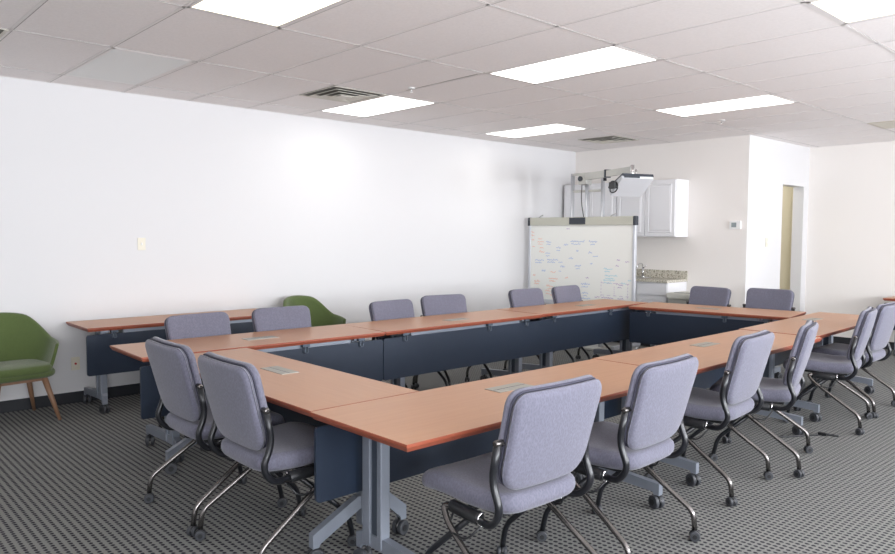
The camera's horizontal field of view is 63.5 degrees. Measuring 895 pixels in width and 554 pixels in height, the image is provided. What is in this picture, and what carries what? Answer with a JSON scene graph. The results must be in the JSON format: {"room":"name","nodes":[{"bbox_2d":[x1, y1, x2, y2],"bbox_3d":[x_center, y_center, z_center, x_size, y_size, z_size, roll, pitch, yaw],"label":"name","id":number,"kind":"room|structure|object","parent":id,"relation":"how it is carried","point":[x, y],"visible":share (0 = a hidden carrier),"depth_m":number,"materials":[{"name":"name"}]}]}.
{"room":"conference room","nodes":[
{"label":"conference room","id":0,"kind":"room"},
{"bbox_2d":[0,76,575,400],"bbox_3d":[-2.331,-0.330,7.402,11.870,2.805,0.150,-3,5,-43],"label":"wall","id":1,"kind":"structure","parent":0,"point":[233,208],"depth_m":7.38,"materials":[{"name":"white paint"}]},
{"bbox_2d":[0,383,139,412],"bbox_3d":[-2.285,1.024,7.424,11.570,0.100,0.008,-3,5,-43],"label":"baseboard","id":2,"kind":"structure","parent":1,"relation":"attached to","point":[130,389],"depth_m":6.39,"materials":[{"name":"black plastic"}]},
{"bbox_2d":[71,357,79,369],"bbox_3d":[-3.319,0.773,6.451,0.072,0.116,0.012,-3,5,-43],"label":"wall outlet","id":3,"kind":"object","parent":1,"relation":"attached to","point":[75,361],"visible":1,"depth_m":6.45,"materials":[{"name":"beige plastic"}]},
{"bbox_2d":[137,238,145,249],"bbox_3d":[-2.873,-0.310,6.792,0.072,0.116,0.014,-3,5,-43],"label":"light switch","id":4,"kind":"object","parent":1,"relation":"attached to","point":[141,241],"visible":1,"depth_m":6.79,"materials":[{"name":"beige plastic"}]},
{"bbox_2d":[0,0,894,149],"bbox_3d":[1.689,-1.534,4.393,13.500,0.002,9.600,-3,5,-43],"label":"trim","id":5,"kind":"structure","parent":1,"relation":"attached to","point":[47,0],"depth_m":5.30,"materials":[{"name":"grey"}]},
{"bbox_2d":[0,0,894,151],"bbox_3d":[1.910,-1.595,4.593,14.400,0.100,9.900,-3,5,-43],"label":"ceiling","id":6,"kind":"structure","parent":0,"point":[190,34],"depth_m":5.29,"materials":[{"name":"tile"}]},
{"bbox_2d":[0,28,8,37],"bbox_3d":[-3.193,-1.564,4.601,0.580,0.032,0.580,-3,5,-43],"label":"ceiling vent","id":7,"kind":"object","parent":6,"relation":"in","point":[2,31],"visible":1,"depth_m":4.62,"materials":[{"name":"grey metal"}]},
{"bbox_2d":[64,48,193,84],"bbox_3d":[-2.515,-1.631,5.656,0.586,0.003,1.196,-3,5,-43],"label":"tile","id":8,"kind":"object","parent":6,"relation":"in","point":[116,65],"visible":1,"depth_m":5.61,"materials":[{"name":"plastic"}]},
{"bbox_2d":[187,0,344,27],"bbox_3d":[-0.862,-1.516,3.865,0.586,0.003,1.196,-3,5,-43],"label":"recessed light","id":9,"kind":"object","parent":6,"relation":"in","point":[276,13],"visible":1,"depth_m":4.13,"materials":[{"name":"white plastic"}]},
{"bbox_2d":[299,86,386,102],"bbox_3d":[-0.962,-1.674,6.670,0.580,0.032,0.580,-3,5,-43],"label":"ceiling vent","id":10,"kind":"object","parent":6,"relation":"in","point":[334,93],"visible":1,"depth_m":6.65,"materials":[{"name":"grey metal"}]},
{"bbox_2d":[320,95,435,116],"bbox_3d":[-0.720,-1.719,7.306,0.586,0.003,1.196,-3,5,-43],"label":"recessed light","id":11,"kind":"object","parent":6,"relation":"in","point":[389,103],"visible":1,"depth_m":7.27,"materials":[{"name":"white plastic"}]},
{"bbox_2d":[406,73,481,90],"bbox_3d":[-0.055,-1.644,6.106,0.018,0.004,0.950,-3,5,-43],"label":"trim","id":12,"kind":"structure","parent":6,"relation":"attached to","point":[481,73],"depth_m":5.99,"materials":[{"name":"grey metal"}]},
{"bbox_2d":[0,0,894,151],"bbox_3d":[1.689,-1.534,4.393,13.500,0.003,9.600,-3,5,-43],"label":"ceiling grid","id":13,"kind":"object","parent":6,"relation":"attached to","point":[41,2],"depth_m":5.57,"materials":[{"name":"silver metal"}]},
{"bbox_2d":[485,124,586,137],"bbox_3d":[1.075,-1.806,8.957,0.586,0.003,1.196,-3,5,-43],"label":"recessed light","id":14,"kind":"object","parent":6,"relation":"in","point":[552,128],"visible":1,"depth_m":8.89,"materials":[{"name":"white plastic"}]},
{"bbox_2d":[487,45,658,83],"bbox_3d":[0.933,-1.603,5.515,0.586,0.003,1.196,-3,5,-43],"label":"recessed light","id":15,"kind":"object","parent":6,"relation":"in","point":[610,57],"visible":1,"depth_m":5.46,"materials":[{"name":"white plastic"}]},
{"bbox_2d":[579,136,637,143],"bbox_3d":[2.161,-1.836,9.713,0.580,0.032,0.580,-3,5,-43],"label":"ceiling vent","id":16,"kind":"object","parent":6,"relation":"in","point":[607,139],"visible":1,"depth_m":9.67,"materials":[{"name":"grey metal"}]},
{"bbox_2d":[653,94,796,116],"bbox_3d":[2.728,-1.690,7.166,0.586,0.003,1.196,-3,5,-43],"label":"recessed light","id":17,"kind":"object","parent":6,"relation":"in","point":[763,100],"visible":1,"depth_m":7.11,"materials":[{"name":"white plastic"}]},
{"bbox_2d":[806,0,894,23],"bbox_3d":[2.586,-1.488,3.724,0.586,0.003,1.196,-3,5,-43],"label":"recessed light","id":18,"kind":"object","parent":6,"relation":"in","point":[844,11],"visible":1,"depth_m":4.06,"materials":[{"name":"white plastic"}]},
{"bbox_2d":[867,120,894,128],"bbox_3d":[5.349,-1.716,7.921,0.580,0.011,1.180,-3,5,-43],"label":"ceiling vent","id":19,"kind":"object","parent":6,"relation":"in","point":[884,124],"visible":1,"depth_m":8.21,"materials":[{"name":"beige metal"}]},
{"bbox_2d":[0,342,894,553],"bbox_3d":[1.893,1.302,4.764,14.400,0.106,9.900,-3,5,-43],"label":"floor","id":20,"kind":"structure","parent":0,"point":[76,483],"depth_m":4.17,"materials":[{"name":"carpet"}]},
{"bbox_2d":[0,312,61,420],"bbox_3d":[-3.513,0.734,5.826,0.593,0.857,0.660,3,4,39],"label":"armchair","id":21,"kind":"object","parent":20,"relation":"on","point":[28,353],"visible":1,"depth_m":5.98,"materials":[{"name":"fabric"}]},
{"bbox_2d":[0,359,52,378],"bbox_3d":[-3.468,0.729,5.789,0.440,0.080,0.456,3,4,39],"label":"seat cushion","id":22,"kind":"object","parent":21,"relation":"on","point":[9,368],"depth_m":5.72,"materials":[{"name":"green fabric"}]},
{"bbox_2d":[66,308,257,413],"bbox_3d":[-2.475,0.742,6.766,1.830,0.736,0.600,-3,5,-43],"label":"folding table","id":23,"kind":"object","parent":20,"relation":"on","point":[101,360],"visible":0.44,"depth_m":6.16,"materials":[{"name":"brown wood"}]},
{"bbox_2d":[158,312,230,450],"bbox_3d":[-1.732,0.744,5.396,0.641,0.904,0.672,3,5,42],"label":"chair","id":24,"kind":"object","parent":20,"relation":"on","point":[212,323],"visible":0.23,"depth_m":5.51,"materials":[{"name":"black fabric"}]},
{"bbox_2d":[144,336,287,536],"bbox_3d":[-1.282,0.803,4.013,0.641,0.954,0.672,-3,5,-42],"label":"chair","id":25,"kind":"object","parent":20,"relation":"on","point":[174,367],"visible":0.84,"depth_m":3.75,"materials":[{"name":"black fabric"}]},
{"bbox_2d":[110,324,384,462],"bbox_3d":[-1.428,0.825,5.439,1.900,0.740,0.650,-3,5,-41],"label":"folding table","id":26,"kind":"object","parent":20,"relation":"on","point":[335,347],"visible":0.49,"depth_m":5.40,"materials":[{"name":"brown wood"}]},
{"bbox_2d":[194,352,355,553],"bbox_3d":[-0.824,0.835,3.519,0.641,0.954,0.672,-3,5,-42],"label":"chair","id":27,"kind":"object","parent":20,"relation":"on","point":[234,390],"visible":0.92,"depth_m":3.30,"materials":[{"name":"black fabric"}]},
{"bbox_2d":[252,305,310,331],"bbox_3d":[-1.224,0.716,5.862,0.672,0.911,0.641,-3,4,-41],"label":"chair","id":28,"kind":"object","parent":20,"relation":"on","point":[285,317],"visible":0.16,"depth_m":6.00,"materials":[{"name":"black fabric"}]},
{"bbox_2d":[164,348,418,553],"bbox_3d":[-0.995,0.906,4.107,0.630,0.740,1.830,-3,5,-43],"label":"folding table","id":29,"kind":"object","parent":20,"relation":"on","point":[293,389],"visible":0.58,"depth_m":3.68,"materials":[{"name":"brown wood"}]},
{"bbox_2d":[283,295,345,326],"bbox_3d":[-1.425,0.637,7.665,0.593,0.857,0.660,3,4,37],"label":"armchair","id":30,"kind":"object","parent":20,"relation":"on","point":[320,315],"visible":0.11,"depth_m":7.88,"materials":[{"name":"green fabric"}]},
{"bbox_2d":[369,299,447,388],"bbox_3d":[-0.349,0.679,6.667,0.641,0.900,0.672,4,5,44],"label":"chair","id":31,"kind":"object","parent":20,"relation":"on","point":[400,308],"visible":0.27,"depth_m":6.76,"materials":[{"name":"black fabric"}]},
{"bbox_2d":[342,309,542,386],"bbox_3d":[0.007,0.757,6.735,1.960,0.740,0.640,-3,5,-43],"label":"folding table","id":32,"kind":"object","parent":20,"relation":"on","point":[435,343],"visible":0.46,"depth_m":6.48,"materials":[{"name":"brown wood"}]},
{"bbox_2d":[415,294,492,387],"bbox_3d":[0.093,0.649,7.074,0.672,0.917,0.641,-2,4,-33],"label":"chair","id":33,"kind":"object","parent":20,"relation":"on","point":[431,305],"visible":0.27,"depth_m":7.21,"materials":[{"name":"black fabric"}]},
{"bbox_2d":[310,359,664,553],"bbox_3d":[0.390,0.940,3.675,2.100,0.740,0.675,-3,5,-43],"label":"folding table","id":34,"kind":"object","parent":20,"relation":"on","point":[368,446],"visible":0.75,"depth_m":3.27,"materials":[{"name":"brown wood"}]},
{"bbox_2d":[422,375,601,553],"bbox_3d":[0.252,0.869,3.037,0.672,0.954,0.641,-3,4,-41],"label":"chair","id":35,"kind":"object","parent":20,"relation":"on","point":[544,435],"visible":1,"depth_m":2.82,"materials":[{"name":"grey fabric"}]},
{"bbox_2d":[503,288,574,369],"bbox_3d":[1.042,0.602,7.946,0.672,0.919,0.641,-3,4,-41],"label":"chair","id":36,"kind":"object","parent":20,"relation":"on","point":[528,296],"visible":0.24,"depth_m":8.05,"materials":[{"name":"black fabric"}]},
{"bbox_2d":[497,299,646,369],"bbox_3d":[1.436,0.686,8.076,1.930,0.740,0.620,-3,5,-43],"label":"folding table","id":37,"kind":"object","parent":20,"relation":"on","point":[569,325],"visible":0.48,"depth_m":7.76,"materials":[{"name":"brown wood"}]},
{"bbox_2d":[551,285,612,359],"bbox_3d":[1.589,0.574,8.449,0.641,0.921,0.672,4,5,44],"label":"chair","id":38,"kind":"object","parent":20,"relation":"on","point":[569,293],"visible":0.34,"depth_m":8.53,"materials":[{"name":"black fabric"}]},
{"bbox_2d":[528,213,639,349],"bbox_3d":[1.791,0.051,9.792,0.632,1.805,1.788,-3,5,-43],"label":"whiteboard","id":39,"kind":"object","parent":20,"relation":"on","point":[597,255],"visible":0.69,"depth_m":9.65,"materials":[{"name":"white plastic"}]},
{"bbox_2d":[570,165,636,349],"bbox_3d":[2.076,-0.192,9.258,0.587,2.362,1.827,-1,4,-20],"label":"stand","id":40,"kind":"object","parent":20,"relation":"on","point":[585,179],"visible":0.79,"depth_m":9.61,"materials":[{"name":"grey metal"}]},
{"bbox_2d":[608,173,653,196],"bbox_3d":[2.092,-1.055,8.326,0.458,0.247,0.317,-1,4,-20],"label":"projector","id":41,"kind":"object","parent":40,"relation":"hanging from","point":[626,184],"visible":1,"depth_m":8.26,"materials":[{"name":"grey plastic"}]},
{"bbox_2d":[536,353,700,553],"bbox_3d":[0.835,0.842,3.564,0.672,0.954,0.641,-3,5,-45],"label":"chair","id":42,"kind":"object","parent":20,"relation":"on","point":[658,394],"visible":0.92,"depth_m":3.33,"materials":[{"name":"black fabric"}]},
{"bbox_2d":[614,281,686,346],"bbox_3d":[2.760,0.494,10.085,0.507,0.889,0.945,-3,5,-43],"label":"base cabinet","id":43,"kind":"object","parent":20,"relation":"on","point":[648,292],"visible":0.29,"depth_m":9.73,"materials":[{"name":"white wood"}]},
{"bbox_2d":[666,291,689,303],"bbox_3d":[3.131,0.590,9.443,0.440,0.778,0.380,-3,5,-43],"label":"paper shredder","id":44,"kind":"object","parent":20,"relation":"on","point":[681,297],"visible":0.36,"depth_m":9.31,"materials":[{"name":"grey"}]},
{"bbox_2d":[592,329,821,485],"bbox_3d":[1.920,0.861,5.149,2.130,0.740,0.650,-3,5,-44],"label":"folding table","id":45,"kind":"object","parent":20,"relation":"on","point":[712,352],"visible":0.44,"depth_m":4.92,"materials":[{"name":"brown wood"}]},
{"bbox_2d":[686,286,730,306],"bbox_3d":[2.933,0.582,8.482,0.641,0.916,0.672,-2,4,-38],"label":"chair","id":46,"kind":"object","parent":20,"relation":"on","point":[699,295],"visible":0.26,"depth_m":8.58,"materials":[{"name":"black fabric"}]},
{"bbox_2d":[644,330,774,506],"bbox_3d":[1.612,0.793,4.456,0.641,0.954,0.672,3,5,42],"label":"chair","id":47,"kind":"object","parent":20,"relation":"on","point":[749,354],"visible":0.85,"depth_m":4.22,"materials":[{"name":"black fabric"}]},
{"bbox_2d":[629,302,805,378],"bbox_3d":[2.875,0.710,7.805,1.660,0.740,0.700,3,4,38],"label":"folding table","id":48,"kind":"object","parent":20,"relation":"on","point":[663,323],"visible":0.58,"depth_m":7.69,"materials":[{"name":"brown wood"}]},
{"bbox_2d":[708,320,818,477],"bbox_3d":[2.157,0.768,4.941,0.641,0.954,0.672,2,4,31],"label":"chair","id":49,"kind":"object","parent":20,"relation":"on","point":[774,390],"visible":0.84,"depth_m":4.68,"materials":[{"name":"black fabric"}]},
{"bbox_2d":[743,288,795,321],"bbox_3d":[3.484,0.605,8.047,0.672,0.927,0.641,4,5,44],"label":"chair","id":50,"kind":"object","parent":20,"relation":"on","point":[757,298],"visible":0.23,"depth_m":8.17,"materials":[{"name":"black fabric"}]},
{"bbox_2d":[739,312,874,421],"bbox_3d":[3.393,0.782,6.639,0.620,0.740,2.000,4,5,45],"label":"folding table","id":51,"kind":"object","parent":20,"relation":"on","point":[830,324],"visible":0.52,"depth_m":6.45,"materials":[{"name":"brown wood"}]},
{"bbox_2d":[778,432,838,436],"bbox_3d":[2.722,1.204,5.521,0.512,0.022,0.086,0,3,-3],"label":"power cable","id":52,"kind":"object","parent":20,"relation":"on","point":[819,433],"visible":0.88,"depth_m":5.51,"materials":[{"name":"black plastic"}]},
{"bbox_2d":[782,306,877,434],"bbox_3d":[3.136,0.715,5.937,0.641,0.954,0.672,3,4,35],"label":"chair","id":53,"kind":"object","parent":20,"relation":"on","point":[824,367],"visible":0.87,"depth_m":5.71,"materials":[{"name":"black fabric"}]},
{"bbox_2d":[807,301,894,417],"bbox_3d":[3.619,0.687,6.452,0.672,0.954,0.641,-3,5,-44],"label":"chair","id":54,"kind":"object","parent":20,"relation":"on","point":[881,332],"visible":0.72,"depth_m":6.21,"materials":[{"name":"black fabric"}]},
{"bbox_2d":[883,296,894,355],"bbox_3d":[6.350,0.666,8.917,0.600,0.736,1.600,-3,5,-43],"label":"folding table","id":55,"kind":"object","parent":20,"relation":"on","point":[893,297],"visible":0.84,"depth_m":9.24,"materials":[{"name":"brown wood"}]},
{"bbox_3d":[2.117,0.450,10.783,0.507,0.889,0.945,-3,5,-43],"label":"base cabinet","id":56,"kind":"object","parent":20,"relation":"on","visible":0},
{"bbox_2d":[636,269,687,282],"bbox_3d":[2.435,-0.046,10.394,0.529,0.145,1.920,-3,5,-43],"label":"countertop","id":57,"kind":"structure","parent":56,"relation":"on","point":[658,276],"depth_m":9.97,"materials":[{"name":"stone"}]},
{"bbox_2d":[636,263,646,276],"bbox_3d":[2.731,-0.098,10.197,0.195,0.205,0.082,-3,5,-43],"label":"faucet","id":58,"kind":"object","parent":57,"relation":"on","point":[638,263],"visible":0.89,"depth_m":10.24,"materials":[{"name":"silver metal"}]},
{"bbox_2d":[575,135,749,307],"bbox_3d":[2.957,-0.471,10.307,0.150,2.805,2.734,-3,5,-43],"label":"wall","id":59,"kind":"structure","parent":0,"point":[713,254],"depth_m":9.68,"materials":[{"name":"white paint"}]},
{"bbox_2d":[564,183,616,216],"bbox_3d":[2.201,-0.989,10.734,0.347,0.770,0.935,-3,5,-43],"label":"upper cabinet","id":60,"kind":"object","parent":59,"relation":"attached to","point":[594,204],"visible":0.27,"depth_m":10.58,"materials":[{"name":"white wood"}]},
{"bbox_2d":[617,179,688,236],"bbox_3d":[2.834,-0.945,10.047,0.347,0.770,0.925,-3,5,-43],"label":"upper cabinet","id":61,"kind":"object","parent":59,"relation":"attached to","point":[662,210],"visible":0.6,"depth_m":9.78,"materials":[{"name":"white wood"}]},
{"bbox_2d":[729,221,740,228],"bbox_3d":[3.717,-0.672,9.337,0.030,0.104,0.150,-3,5,-43],"label":"thermostat","id":62,"kind":"object","parent":59,"relation":"attached to","point":[732,224],"visible":1,"depth_m":9.32,"materials":[{"name":"white plastic"}]},
{"bbox_2d":[745,135,809,311],"bbox_3d":[4.487,-0.442,9.960,1.930,2.805,0.150,-3,5,-43],"label":"wall","id":63,"kind":"structure","parent":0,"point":[773,164],"depth_m":9.77,"materials":[{"name":"white paint"}]},
{"bbox_2d":[780,141,894,341],"bbox_3d":[7.084,-0.350,8.664,0.170,2.805,8.750,-3,5,-43],"label":"wall","id":64,"kind":"structure","parent":0,"point":[850,254],"depth_m":10.15,"materials":[{"name":"white paint"}]},
{"bbox_2d":[833,336,893,349],"bbox_3d":[7.562,1.040,8.115,0.008,0.100,6.865,-3,5,-43],"label":"baseboard","id":65,"kind":"structure","parent":64,"relation":"attached to","point":[843,340],"depth_m":10.22,"materials":[{"name":"black plastic"}]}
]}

